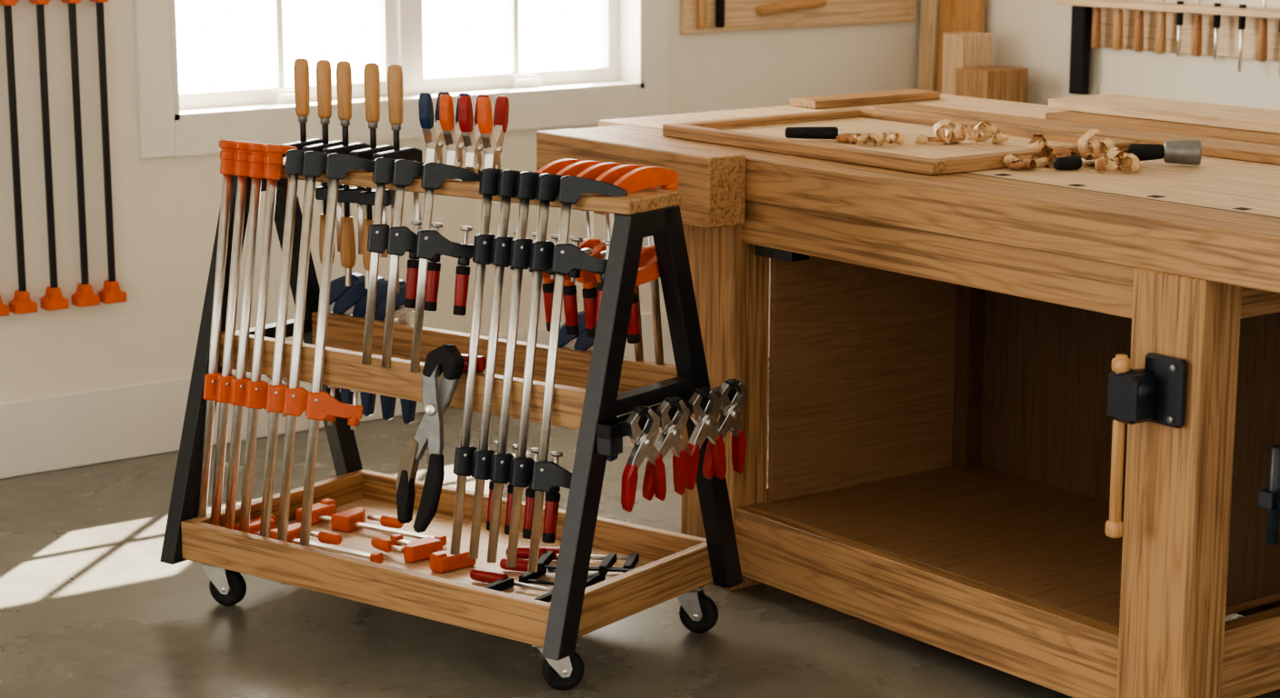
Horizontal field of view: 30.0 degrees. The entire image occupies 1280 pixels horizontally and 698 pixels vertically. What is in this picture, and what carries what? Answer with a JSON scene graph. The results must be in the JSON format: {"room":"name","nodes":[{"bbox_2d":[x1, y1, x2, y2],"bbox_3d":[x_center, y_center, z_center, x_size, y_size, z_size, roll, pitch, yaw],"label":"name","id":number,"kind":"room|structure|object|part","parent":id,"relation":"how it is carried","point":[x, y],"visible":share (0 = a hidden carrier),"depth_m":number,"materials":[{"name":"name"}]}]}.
{"room":"woodworking shop","nodes":[
{"label":"woodworking shop","id":0,"kind":"room"},
{"bbox_2d":[0,0,920,401],"bbox_3d":[-2.501,-0.931,5.340,8.500,2.800,0.150,-8,14,-36],"label":"wall","id":1,"kind":"structure","parent":0,"point":[165,210],"depth_m":6.32,"materials":[{"name":"paint"}]},
{"bbox_2d":[0,295,9,316],"bbox_3d":[-1.631,-0.487,5.965,0.058,0.820,0.048,-8,14,-36],"label":"clamp","id":2,"kind":"object","parent":1,"relation":"attached to","point":[4,308],"visible":1,"depth_m":6.03,"materials":[{"name":"orange plastic"}]},
{"bbox_2d":[0,0,37,314],"bbox_3d":[-1.571,-0.496,6.010,0.058,0.820,0.048,-8,14,-36],"label":"clamp","id":3,"kind":"object","parent":1,"relation":"attached to","point":[22,303],"visible":1,"depth_m":6.01,"materials":[{"name":"orange plastic"}]},
{"bbox_2d":[28,0,69,310],"bbox_3d":[-1.503,-0.506,6.059,0.058,0.820,0.048,-8,14,-36],"label":"clamp","id":4,"kind":"object","parent":1,"relation":"attached to","point":[53,299],"visible":1,"depth_m":6.06,"materials":[{"name":"orange plastic"}]},
{"bbox_2d":[61,0,99,307],"bbox_3d":[-1.435,-0.516,6.109,0.058,0.820,0.048,-8,14,-36],"label":"clamp","id":5,"kind":"object","parent":1,"relation":"attached to","point":[84,295],"visible":1,"depth_m":6.12,"materials":[{"name":"orange plastic"}]},
{"bbox_2d":[90,0,126,303],"bbox_3d":[-1.375,-0.525,6.154,0.058,0.820,0.048,-8,14,-36],"label":"clamp","id":6,"kind":"object","parent":1,"relation":"attached to","point":[111,293],"visible":1,"depth_m":6.16,"materials":[{"name":"orange plastic"}]},
{"bbox_2d":[0,295,769,479],"bbox_3d":[-2.451,0.356,5.533,8.500,0.200,0.016,-8,14,-36],"label":"baseboard","id":7,"kind":"structure","parent":1,"relation":"attached to","point":[98,425],"depth_m":6.31,"materials":[{"name":"white paint"}]},
{"bbox_2d":[132,0,669,159],"bbox_3d":[-0.654,-1.224,6.679,1.730,1.250,0.172,-8,14,-36],"label":"window","id":8,"kind":"structure","parent":1,"relation":"in","point":[632,78],"depth_m":6.74,"materials":[{"name":"white paint"}]},
{"bbox_2d":[680,0,916,33],"bbox_3d":[0.520,-1.428,7.421,0.960,0.855,0.053,-8,14,-36],"label":"board","id":9,"kind":"object","parent":1,"relation":"attached to","point":[740,15],"depth_m":7.46,"materials":[{"name":"brown wood"}]},
{"bbox_2d":[698,0,707,28],"bbox_3d":[0.189,-1.114,7.221,0.029,0.290,0.028,-8,14,-36],"label":"screwdriver","id":10,"kind":"object","parent":9,"relation":"hanging from","point":[702,4],"visible":1,"depth_m":7.23,"materials":[{"name":"brown wood"}]},
{"bbox_2d":[715,0,725,27],"bbox_3d":[0.245,-1.123,7.262,0.029,0.290,0.028,-8,14,-36],"label":"screwdriver","id":11,"kind":"object","parent":9,"relation":"hanging from","point":[720,6],"visible":1,"depth_m":7.27,"materials":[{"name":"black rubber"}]},
{"bbox_3d":[0.474,-1.068,7.446,0.271,0.050,0.033,-8,14,-36],"label":"wooden rolling handle","id":12,"kind":"part","parent":9,"relation":"part of","materials":[{"name":"brown wood"}]},
{"bbox_2d":[0,357,1279,697],"bbox_3d":[0.187,1.178,2.238,8.650,0.100,8.910,-8,14,-36],"label":"floor","id":13,"kind":"structure","parent":0,"point":[90,607],"depth_m":4.92,"materials":[{"name":"concrete"}]},
{"bbox_2d":[160,157,743,689],"bbox_3d":[-0.389,0.106,4.915,1.115,0.935,0.613,8,14,36],"label":"cart","id":14,"kind":"object","parent":13,"relation":"on","point":[593,388],"visible":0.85,"depth_m":4.80,"materials":[{"name":"brown wood"}]},
{"bbox_2d":[196,140,249,517],"bbox_3d":[-0.890,-0.015,5.073,0.194,0.853,0.070,-9,15,-38],"label":"clamp","id":15,"kind":"object","parent":14,"relation":"on","point":[227,152],"visible":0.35,"depth_m":5.05,"materials":[{"name":"metal"}]},
{"bbox_2d":[210,140,263,526],"bbox_3d":[-0.856,-0.010,5.048,0.194,0.853,0.070,-9,15,-38],"label":"clamp","id":16,"kind":"object","parent":14,"relation":"on","point":[241,155],"visible":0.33,"depth_m":5.03,"materials":[{"name":"metal"}]},
{"bbox_2d":[223,142,279,529],"bbox_3d":[-0.822,-0.005,5.024,0.194,0.853,0.070,-9,15,-38],"label":"clamp","id":17,"kind":"object","parent":14,"relation":"on","point":[255,157],"visible":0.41,"depth_m":5.01,"materials":[{"name":"metal"}]},
{"bbox_2d":[239,143,298,533],"bbox_3d":[-0.786,0.000,4.997,0.194,0.853,0.070,-9,15,-38],"label":"clamp","id":18,"kind":"object","parent":14,"relation":"on","point":[256,388],"visible":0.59,"depth_m":4.98,"materials":[{"name":"metal"}]},
{"bbox_2d":[259,149,311,538],"bbox_3d":[-0.710,0.015,4.975,0.225,0.859,0.082,-6,13,-25],"label":"clamp","id":19,"kind":"object","parent":14,"relation":"on","point":[295,157],"visible":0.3,"depth_m":4.95,"materials":[{"name":"metal"}]},
{"bbox_2d":[280,58,322,213],"bbox_3d":[-0.718,-0.374,5.105,0.033,0.490,0.144,8,14,36],"label":"clamp","id":20,"kind":"object","parent":14,"relation":"on","point":[301,66],"visible":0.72,"depth_m":5.06,"materials":[{"name":"wood"}]},
{"bbox_2d":[276,150,338,541],"bbox_3d":[-0.670,0.021,4.946,0.225,0.859,0.082,-6,13,-25],"label":"clamp","id":21,"kind":"object","parent":14,"relation":"on","point":[314,162],"visible":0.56,"depth_m":4.92,"materials":[{"name":"metal"}]},
{"bbox_2d":[233,514,383,563],"bbox_3d":[-0.688,0.404,5.070,0.395,0.038,0.100,8,14,34],"label":"clamp","id":22,"kind":"object","parent":14,"relation":"on","point":[324,536],"visible":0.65,"depth_m":5.07,"materials":[{"name":"metal"}]},
{"bbox_2d":[301,60,352,286],"bbox_3d":[-0.666,-0.367,5.067,0.033,0.490,0.144,8,14,36],"label":"clamp","id":23,"kind":"object","parent":14,"relation":"on","point":[323,70],"visible":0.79,"depth_m":5.03,"materials":[{"name":"wood"}]},
{"bbox_2d":[315,182,343,263],"bbox_3d":[-0.659,-0.278,5.113,0.065,0.200,0.033,1,12,7],"label":"wood-handled f-clamp","id":24,"kind":"object","parent":14,"relation":"hanging from","point":[321,192],"visible":0.44,"depth_m":5.10,"materials":[{"name":"metal"}]},
{"bbox_2d":[299,153,374,547],"bbox_3d":[-0.618,0.029,4.908,0.225,0.859,0.082,-6,13,-25],"label":"clamp","id":25,"kind":"object","parent":14,"relation":"on","point":[320,404],"visible":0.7,"depth_m":4.88,"materials":[{"name":"metal"}]},
{"bbox_2d":[321,60,369,289],"bbox_3d":[-0.619,-0.360,5.033,0.033,0.490,0.144,8,14,36],"label":"clamp","id":26,"kind":"object","parent":14,"relation":"on","point":[344,70],"visible":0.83,"depth_m":4.99,"materials":[{"name":"wood"}]},
{"bbox_2d":[328,272,364,404],"bbox_3d":[-0.667,-0.015,5.325,0.130,0.317,0.034,6,13,28],"label":"clamp","id":27,"kind":"object","parent":14,"relation":"attached to","point":[337,286],"visible":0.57,"depth_m":5.29,"materials":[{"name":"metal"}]},
{"bbox_2d":[337,184,366,268],"bbox_3d":[-0.609,-0.271,5.077,0.065,0.200,0.033,1,12,6],"label":"wood-handled f-clamp","id":28,"kind":"object","parent":14,"relation":"hanging from","point":[346,195],"visible":0.79,"depth_m":5.07,"materials":[{"name":"wood"}]},
{"bbox_2d":[332,275,385,416],"bbox_3d":[-0.619,-0.008,5.290,0.130,0.317,0.034,6,13,28],"label":"clamp","id":29,"kind":"object","parent":14,"relation":"attached to","point":[345,304],"visible":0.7,"depth_m":5.27,"materials":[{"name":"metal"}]},
{"bbox_2d":[295,498,446,546],"bbox_3d":[-0.569,0.379,5.194,0.395,0.038,0.100,8,14,33],"label":"clamp","id":30,"kind":"object","parent":14,"relation":"on","point":[347,521],"visible":0.81,"depth_m":5.21,"materials":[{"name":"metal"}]},
{"bbox_2d":[350,62,399,292],"bbox_3d":[-0.556,-0.350,4.987,0.033,0.490,0.144,8,14,36],"label":"clamp","id":31,"kind":"object","parent":14,"relation":"on","point":[371,72],"visible":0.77,"depth_m":4.95,"materials":[{"name":"wood"}]},
{"bbox_2d":[359,187,390,271],"bbox_3d":[-0.557,-0.263,5.039,0.065,0.200,0.033,1,12,7],"label":"wood-handled f-clamp","id":32,"kind":"object","parent":14,"relation":"hanging from","point":[367,197],"visible":0.56,"depth_m":5.03,"materials":[{"name":"metal"}]},
{"bbox_2d":[352,279,405,420],"bbox_3d":[-0.571,-0.001,5.255,0.130,0.317,0.034,6,13,28],"label":"clamp","id":33,"kind":"object","parent":14,"relation":"attached to","point":[387,403],"visible":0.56,"depth_m":5.25,"materials":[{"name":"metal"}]},
{"bbox_2d":[361,157,421,364],"bbox_3d":[-0.489,-0.179,4.815,0.160,0.414,0.054,-3,12,-16],"label":"clamp","id":34,"kind":"object","parent":14,"relation":"attached to","point":[383,166],"visible":0.72,"depth_m":4.80,"materials":[{"name":"metal"}]},
{"bbox_2d":[374,283,416,424],"bbox_3d":[-0.523,0.006,5.220,0.130,0.317,0.034,6,13,28],"label":"clamp","id":35,"kind":"object","parent":14,"relation":"attached to","point":[408,407],"visible":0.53,"depth_m":5.20,"materials":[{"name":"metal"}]},
{"bbox_2d":[371,64,422,259],"bbox_3d":[-0.504,-0.343,4.949,0.033,0.490,0.144,8,14,36],"label":"clamp","id":36,"kind":"object","parent":14,"relation":"on","point":[395,75],"visible":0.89,"depth_m":4.91,"materials":[{"name":"wood"}]},
{"bbox_2d":[380,159,443,368],"bbox_3d":[-0.447,-0.173,4.784,0.160,0.414,0.054,-3,12,-16],"label":"clamp","id":37,"kind":"object","parent":14,"relation":"hanging from","point":[400,239],"visible":0.8,"depth_m":4.76,"materials":[{"name":"metal"}]},
{"bbox_2d":[370,533,475,573],"bbox_3d":[-0.456,0.419,4.995,0.240,0.038,0.100,11,16,43],"label":"clamp","id":38,"kind":"object","parent":14,"relation":"on","point":[431,548],"visible":0.99,"depth_m":4.97,"materials":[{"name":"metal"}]},
{"bbox_2d":[396,344,464,532],"bbox_3d":[-0.411,0.170,4.671,0.110,0.366,0.119,11,16,43],"label":"clamp","id":39,"kind":"object","parent":14,"relation":"in","point":[446,359],"visible":1,"depth_m":4.64,"materials":[{"name":"grey metal"}]},
{"bbox_2d":[418,91,449,163],"bbox_3d":[-0.416,-0.441,4.858,0.036,0.165,0.091,4,12,20],"label":"clamp","id":40,"kind":"object","parent":14,"relation":"on","point":[434,137],"visible":0.79,"depth_m":4.83,"materials":[{"name":"metal"}]},
{"bbox_2d":[410,161,479,372],"bbox_3d":[-0.385,-0.164,4.739,0.160,0.414,0.054,-3,12,-16],"label":"clamp","id":41,"kind":"object","parent":14,"relation":"attached to","point":[429,242],"visible":0.9,"depth_m":4.72,"materials":[{"name":"metal"}]},
{"bbox_2d":[439,92,469,167],"bbox_3d":[-0.372,-0.434,4.826,0.036,0.165,0.091,4,12,20],"label":"clamp","id":42,"kind":"object","parent":14,"relation":"on","point":[455,145],"visible":0.8,"depth_m":4.80,"materials":[{"name":"metal"}]},
{"bbox_2d":[458,94,489,174],"bbox_3d":[-0.332,-0.428,4.797,0.036,0.165,0.091,4,12,20],"label":"clamp","id":43,"kind":"object","parent":14,"relation":"on","point":[472,138],"visible":0.84,"depth_m":4.77,"materials":[{"name":"metal"}]},
{"bbox_2d":[460,353,486,372],"bbox_3d":[-0.337,0.027,4.687,0.075,0.030,0.060,6,13,26],"label":"pad","id":44,"kind":"object","parent":14,"relation":"on","point":[481,366],"visible":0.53,"depth_m":4.67,"materials":[{"name":"red plastic"}]},
{"bbox_2d":[450,168,517,555],"bbox_3d":[-0.290,0.023,4.662,0.071,0.749,0.208,9,14,37],"label":"f-clamp","id":45,"kind":"object","parent":14,"relation":"hanging from","point":[489,177],"visible":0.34,"depth_m":4.64,"materials":[{"name":"metal"}]},
{"bbox_2d":[477,95,509,169],"bbox_3d":[-0.292,-0.422,4.768,0.036,0.165,0.091,4,12,20],"label":"clamp","id":46,"kind":"object","parent":14,"relation":"on","point":[492,140],"visible":0.86,"depth_m":4.75,"materials":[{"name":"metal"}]},
{"bbox_2d":[468,170,537,559],"bbox_3d":[-0.253,0.028,4.635,0.071,0.749,0.208,9,14,37],"label":"f-clamp","id":47,"kind":"object","parent":14,"relation":"hanging from","point":[507,184],"visible":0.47,"depth_m":4.62,"materials":[{"name":"metal"}]},
{"bbox_2d":[470,568,552,602],"bbox_3d":[-0.238,0.477,4.741,0.285,0.027,0.098,7,13,31],"label":"clamp","id":48,"kind":"object","parent":14,"relation":"on","point":[497,581],"visible":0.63,"depth_m":4.79,"materials":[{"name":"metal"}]},
{"bbox_2d":[486,171,559,562],"bbox_3d":[-0.216,0.034,4.608,0.071,0.749,0.208,9,14,37],"label":"f-clamp","id":49,"kind":"object","parent":14,"relation":"hanging from","point":[526,186],"visible":0.59,"depth_m":4.59,"materials":[{"name":"metal"}]},
{"bbox_2d":[506,173,583,567],"bbox_3d":[-0.176,0.040,4.579,0.071,0.749,0.208,9,14,37],"label":"f-clamp","id":50,"kind":"object","parent":14,"relation":"hanging from","point":[548,185],"visible":0.74,"depth_m":4.56,"materials":[{"name":"metal"}]},
{"bbox_2d":[500,557,605,588],"bbox_3d":[-0.166,0.458,4.833,0.285,0.027,0.098,5,12,21],"label":"clamp","id":51,"kind":"object","parent":14,"relation":"on","point":[522,565],"visible":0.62,"depth_m":4.84,"materials":[{"name":"plastic"}]},
{"bbox_2d":[535,159,600,331],"bbox_3d":[-0.143,-0.158,4.746,0.200,0.442,0.030,-10,15,-40],"label":"clamp","id":52,"kind":"object","parent":14,"relation":"on","point":[554,167],"visible":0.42,"depth_m":4.72,"materials":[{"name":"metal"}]},
{"bbox_2d":[505,546,632,574],"bbox_3d":[-0.140,0.430,4.869,0.285,0.027,0.098,2,12,8],"label":"clamp","id":53,"kind":"object","parent":14,"relation":"on","point":[545,557],"visible":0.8,"depth_m":4.88,"materials":[{"name":"plastic"}]},
{"bbox_2d":[558,310,585,349],"bbox_3d":[-0.121,0.065,4.928,0.130,0.317,0.034,6,13,28],"label":"clamp","id":54,"kind":"object","parent":14,"relation":"attached to","point":[565,341],"visible":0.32,"depth_m":4.91,"materials":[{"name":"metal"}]},
{"bbox_2d":[527,175,627,572],"bbox_3d":[-0.122,0.048,4.540,0.103,0.749,0.208,9,15,38],"label":"f-clamp","id":55,"kind":"object","parent":14,"relation":"hanging from","point":[546,474],"visible":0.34,"depth_m":4.52,"materials":[{"name":"metal"}]},
{"bbox_2d":[555,160,614,334],"bbox_3d":[-0.103,-0.152,4.717,0.200,0.442,0.030,-10,15,-40],"label":"clamp","id":56,"kind":"object","parent":14,"relation":"on","point":[570,300],"visible":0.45,"depth_m":4.69,"materials":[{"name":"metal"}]},
{"bbox_2d":[544,547,639,569],"bbox_3d":[-0.093,0.436,4.938,0.285,0.027,0.098,1,12,6],"label":"clamp","id":57,"kind":"object","parent":14,"relation":"on","point":[632,560],"visible":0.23,"depth_m":4.96,"materials":[{"name":"black metal"}]},
{"bbox_2d":[573,327,618,461],"bbox_3d":[-0.073,0.072,4.893,0.130,0.317,0.034,6,13,28],"label":"clamp","id":58,"kind":"object","parent":14,"relation":"attached to","point":[583,343],"visible":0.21,"depth_m":4.88,"materials":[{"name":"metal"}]},
{"bbox_2d":[576,162,643,361],"bbox_3d":[-0.063,-0.146,4.688,0.200,0.442,0.030,-10,15,-40],"label":"clamp","id":59,"kind":"object","parent":14,"relation":"on","point":[587,278],"visible":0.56,"depth_m":4.66,"materials":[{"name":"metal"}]},
{"bbox_2d":[594,164,663,364],"bbox_3d":[-0.023,-0.140,4.659,0.200,0.442,0.030,-10,15,-40],"label":"clamp","id":60,"kind":"object","parent":14,"relation":"on","point":[613,175],"visible":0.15,"depth_m":4.68,"materials":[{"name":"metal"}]},
{"bbox_2d":[620,405,666,512],"bbox_3d":[0.012,0.203,4.499,0.103,0.203,0.044,-10,15,-39],"label":"clamp","id":61,"kind":"object","parent":14,"relation":"attached to","point":[643,441],"visible":1,"depth_m":4.48,"materials":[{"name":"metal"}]},
{"bbox_2d":[612,166,678,343],"bbox_3d":[0.017,-0.134,4.630,0.200,0.442,0.030,-10,15,-40],"label":"clamp","id":62,"kind":"object","parent":14,"relation":"on","point":[640,178],"visible":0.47,"depth_m":4.60,"materials":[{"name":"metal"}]},
{"bbox_2d":[641,396,689,500],"bbox_3d":[0.054,0.189,4.564,0.102,0.201,0.047,-10,15,-40],"label":"clamp","id":63,"kind":"object","parent":14,"relation":"hanging from","point":[671,432],"visible":0.97,"depth_m":4.55,"materials":[{"name":"metal"}]},
{"bbox_2d":[685,387,726,490],"bbox_3d":[0.132,0.171,4.657,0.103,0.203,0.044,-10,15,-39],"label":"clamp","id":64,"kind":"object","parent":14,"relation":"attached to","point":[705,422],"visible":0.97,"depth_m":4.63,"materials":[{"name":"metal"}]},
{"bbox_2d":[702,378,749,479],"bbox_3d":[0.173,0.157,4.721,0.102,0.201,0.047,-10,15,-40],"label":"clamp","id":65,"kind":"object","parent":14,"relation":"attached to","point":[730,413],"visible":0.97,"depth_m":4.71,"materials":[{"name":"metal"}]},
{"bbox_2d":[536,93,1279,697],"bbox_3d":[1.048,0.083,4.977,1.410,0.957,2.720,-8,14,-36],"label":"workbench","id":66,"kind":"object","parent":13,"relation":"on","point":[944,347],"depth_m":4.82,"materials":[{"name":"brown wood"}]},
{"bbox_2d":[784,126,908,139],"bbox_3d":[0.447,-0.468,5.179,0.265,0.027,0.028,1,12,5],"label":"chisel","id":67,"kind":"object","parent":66,"relation":"on","point":[808,132],"visible":0.93,"depth_m":5.17,"materials":[{"name":"black plastic"}]},
{"bbox_2d":[790,89,939,109],"bbox_3d":[0.578,-0.640,6.116,0.430,0.019,0.100,-8,14,-36],"label":"plank","id":68,"kind":"object","parent":66,"relation":"on","point":[908,95],"visible":1,"depth_m":6.07,"materials":[{"name":"brown wood"}]},
{"bbox_2d":[662,108,1139,175],"bbox_3d":[0.551,-0.458,5.195,0.600,0.027,0.870,-8,14,-36],"label":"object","id":69,"kind":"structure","parent":66,"relation":"on","point":[766,133],"depth_m":5.12,"materials":[{"name":"brown wood"}]},
{"bbox_2d":[836,119,1139,172],"bbox_3d":[0.739,-0.427,4.961,0.316,0.072,0.698,-8,14,-36],"label":"wood shavings","id":70,"kind":"object","parent":66,"relation":"on","point":[1127,162],"visible":0.93,"depth_m":4.89},
{"bbox_2d":[872,103,1279,165],"bbox_3d":[1.306,-0.402,4.936,0.130,0.021,2.300,-8,14,-36],"label":"plank","id":71,"kind":"object","parent":66,"relation":"on","point":[1215,147],"visible":0.77,"depth_m":5.26,"materials":[{"name":"brown wood"}]},
{"bbox_2d":[1052,155,1109,169],"bbox_3d":[0.900,-0.376,4.794,0.170,0.027,0.028,-6,13,-28],"label":"chisel","id":72,"kind":"object","parent":66,"relation":"on","point":[1074,162],"visible":0.93,"depth_m":4.76,"materials":[{"name":"black plastic"}]},
{"bbox_2d":[1105,352,1187,538],"bbox_3d":[0.871,0.173,4.137,0.082,0.325,0.116,-8,14,-36],"label":"vise","id":73,"kind":"object","parent":66,"relation":"attached to","point":[1155,393],"visible":1,"depth_m":4.11,"materials":[{"name":"grey metal"}]},
{"bbox_2d":[1045,110,1279,145],"bbox_3d":[1.648,-0.408,4.954,0.300,0.025,1.920,-8,14,-36],"label":"plank","id":74,"kind":"object","parent":66,"relation":"on","point":[1179,128],"visible":0.33,"depth_m":5.34,"materials":[{"name":"brown wood"}]},
{"bbox_2d":[1048,93,1279,133],"bbox_3d":[1.643,-0.445,5.013,0.230,0.023,1.930,-8,14,-36],"label":"plank","id":75,"kind":"object","parent":74,"relation":"on","point":[1134,106],"visible":1,"depth_m":5.47,"materials":[{"name":"brown wood"}]},
{"bbox_2d":[1128,140,1201,165],"bbox_3d":[1.063,-0.400,4.844,0.146,0.052,0.052,2,12,11],"label":"mallet","id":76,"kind":"object","parent":66,"relation":"on","point":[1182,152],"visible":0.94,"depth_m":4.82,"materials":[{"name":"grey metal"}]},
{"bbox_3d":[1.190,0.278,3.880,0.050,0.170,0.426,-8,14,-36],"label":"iron crank handle","id":77,"kind":"part","parent":66,"relation":"part of","materials":[{"name":"black metal"}]},
{"bbox_2d":[917,0,939,90],"bbox_3d":[0.936,-0.773,7.830,0.023,1.500,0.070,-7,13,-36],"label":"leaning board","id":78,"kind":"object","parent":13,"relation":"on","point":[930,9],"visible":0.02,"depth_m":7.78,"materials":[{"name":"brown wood"}]},
{"bbox_2d":[936,0,985,93],"bbox_3d":[1.028,-0.851,7.709,0.023,1.700,0.185,-7,13,-36],"label":"leaning board","id":79,"kind":"object","parent":13,"relation":"on","point":[955,15],"visible":0.1,"depth_m":7.67,"materials":[{"name":"brown wood"}]},
{"bbox_2d":[941,30,1028,102],"bbox_3d":[1.060,-0.472,7.527,0.180,1.030,0.240,-8,14,-36],"label":"timber offcuts","id":80,"kind":"object","parent":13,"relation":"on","point":[968,71],"visible":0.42,"depth_m":7.41,"materials":[{"name":"brown wood"}]},
{"bbox_2d":[936,0,1279,109],"bbox_3d":[3.587,-0.750,4.449,0.150,2.800,8.910,-8,14,-36],"label":"wall","id":81,"kind":"structure","parent":0,"point":[1035,35],"depth_m":7.22,"materials":[{"name":"paint"}]},
{"bbox_2d":[1055,0,1279,61],"bbox_3d":[1.750,-0.880,6.709,0.100,0.145,1.500,-8,14,-36],"label":"tool rack","id":82,"kind":"object","parent":81,"relation":"attached to","point":[1228,32],"visible":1,"depth_m":6.92,"materials":[{"name":"brown wood"}]},
{"bbox_2d":[1069,5,1091,94],"bbox_3d":[1.341,-0.911,7.279,0.033,0.269,0.055,-8,14,-36],"label":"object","id":83,"kind":"object","parent":82,"relation":"hanging from","point":[1081,22],"visible":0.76,"depth_m":7.26,"materials":[{"name":"black metal"}]},
{"bbox_2d":[1090,7,1100,48],"bbox_3d":[1.374,-1.013,7.185,0.030,0.215,0.029,-8,14,-36],"label":"chisel","id":84,"kind":"object","parent":82,"relation":"hanging from","point":[1095,40],"visible":1,"depth_m":7.19,"materials":[{"name":"wood"}]},
{"bbox_2d":[1112,0,1122,49],"bbox_3d":[1.426,-0.999,7.117,0.030,0.215,0.029,-8,14,-36],"label":"chisel","id":85,"kind":"object","parent":82,"relation":"hanging from","point":[1117,44],"visible":1,"depth_m":7.12,"materials":[{"name":"brown wood"}]},
{"bbox_2d":[1133,0,1143,51],"bbox_3d":[1.474,-0.986,7.054,0.030,0.215,0.029,-8,14,-36],"label":"chisel","id":86,"kind":"object","parent":82,"relation":"hanging from","point":[1138,38],"visible":1,"depth_m":7.05,"materials":[{"name":"wood"}]},
{"bbox_2d":[1155,0,1166,53],"bbox_3d":[1.526,-0.972,6.986,0.030,0.215,0.029,-8,14,-36],"label":"chisel","id":87,"kind":"object","parent":82,"relation":"hanging from","point":[1161,36],"visible":1,"depth_m":6.99,"materials":[{"name":"brown wood"}]},
{"bbox_2d":[1175,0,1183,56],"bbox_3d":[1.565,-0.930,6.941,0.020,0.160,0.020,-8,14,-36],"label":"chisel","id":88,"kind":"object","parent":82,"relation":"hanging from","point":[1179,15],"visible":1,"depth_m":6.93,"materials":[{"name":"metal"}]},
{"bbox_2d":[1190,0,1201,56],"bbox_3d":[1.606,-0.951,6.882,0.030,0.215,0.029,-8,14,-36],"label":"chisel","id":89,"kind":"object","parent":82,"relation":"hanging from","point":[1196,40],"visible":1,"depth_m":6.88,"materials":[{"name":"wood"}]},
{"bbox_2d":[1212,2,1220,59],"bbox_3d":[1.647,-0.908,6.834,0.020,0.160,0.020,-8,14,-36],"label":"chisel","id":90,"kind":"object","parent":82,"relation":"hanging from","point":[1216,17],"visible":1,"depth_m":6.83,"materials":[{"name":"metal"}]},
{"bbox_2d":[1238,4,1246,71],"bbox_3d":[1.702,-0.879,6.767,0.020,0.190,0.020,-8,14,-36],"label":"chisel","id":91,"kind":"object","parent":82,"relation":"hanging from","point":[1241,19],"visible":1,"depth_m":6.76,"materials":[{"name":"metal"}]},
{"bbox_2d":[1256,0,1267,61],"bbox_3d":[1.747,-0.914,6.698,0.030,0.215,0.029,-8,14,-36],"label":"chisel","id":92,"kind":"object","parent":82,"relation":"hanging from","point":[1262,42],"visible":1,"depth_m":6.70,"materials":[{"name":"wood"}]},
{"bbox_2d":[1278,21,1279,75],"bbox_3d":[1.787,-0.857,6.654,0.020,0.190,0.020,-8,14,-36],"label":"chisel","id":93,"kind":"object","parent":82,"relation":"hanging from","point":[1279,22],"visible":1,"depth_m":6.66,"materials":[{"name":"metal"}]}
]}

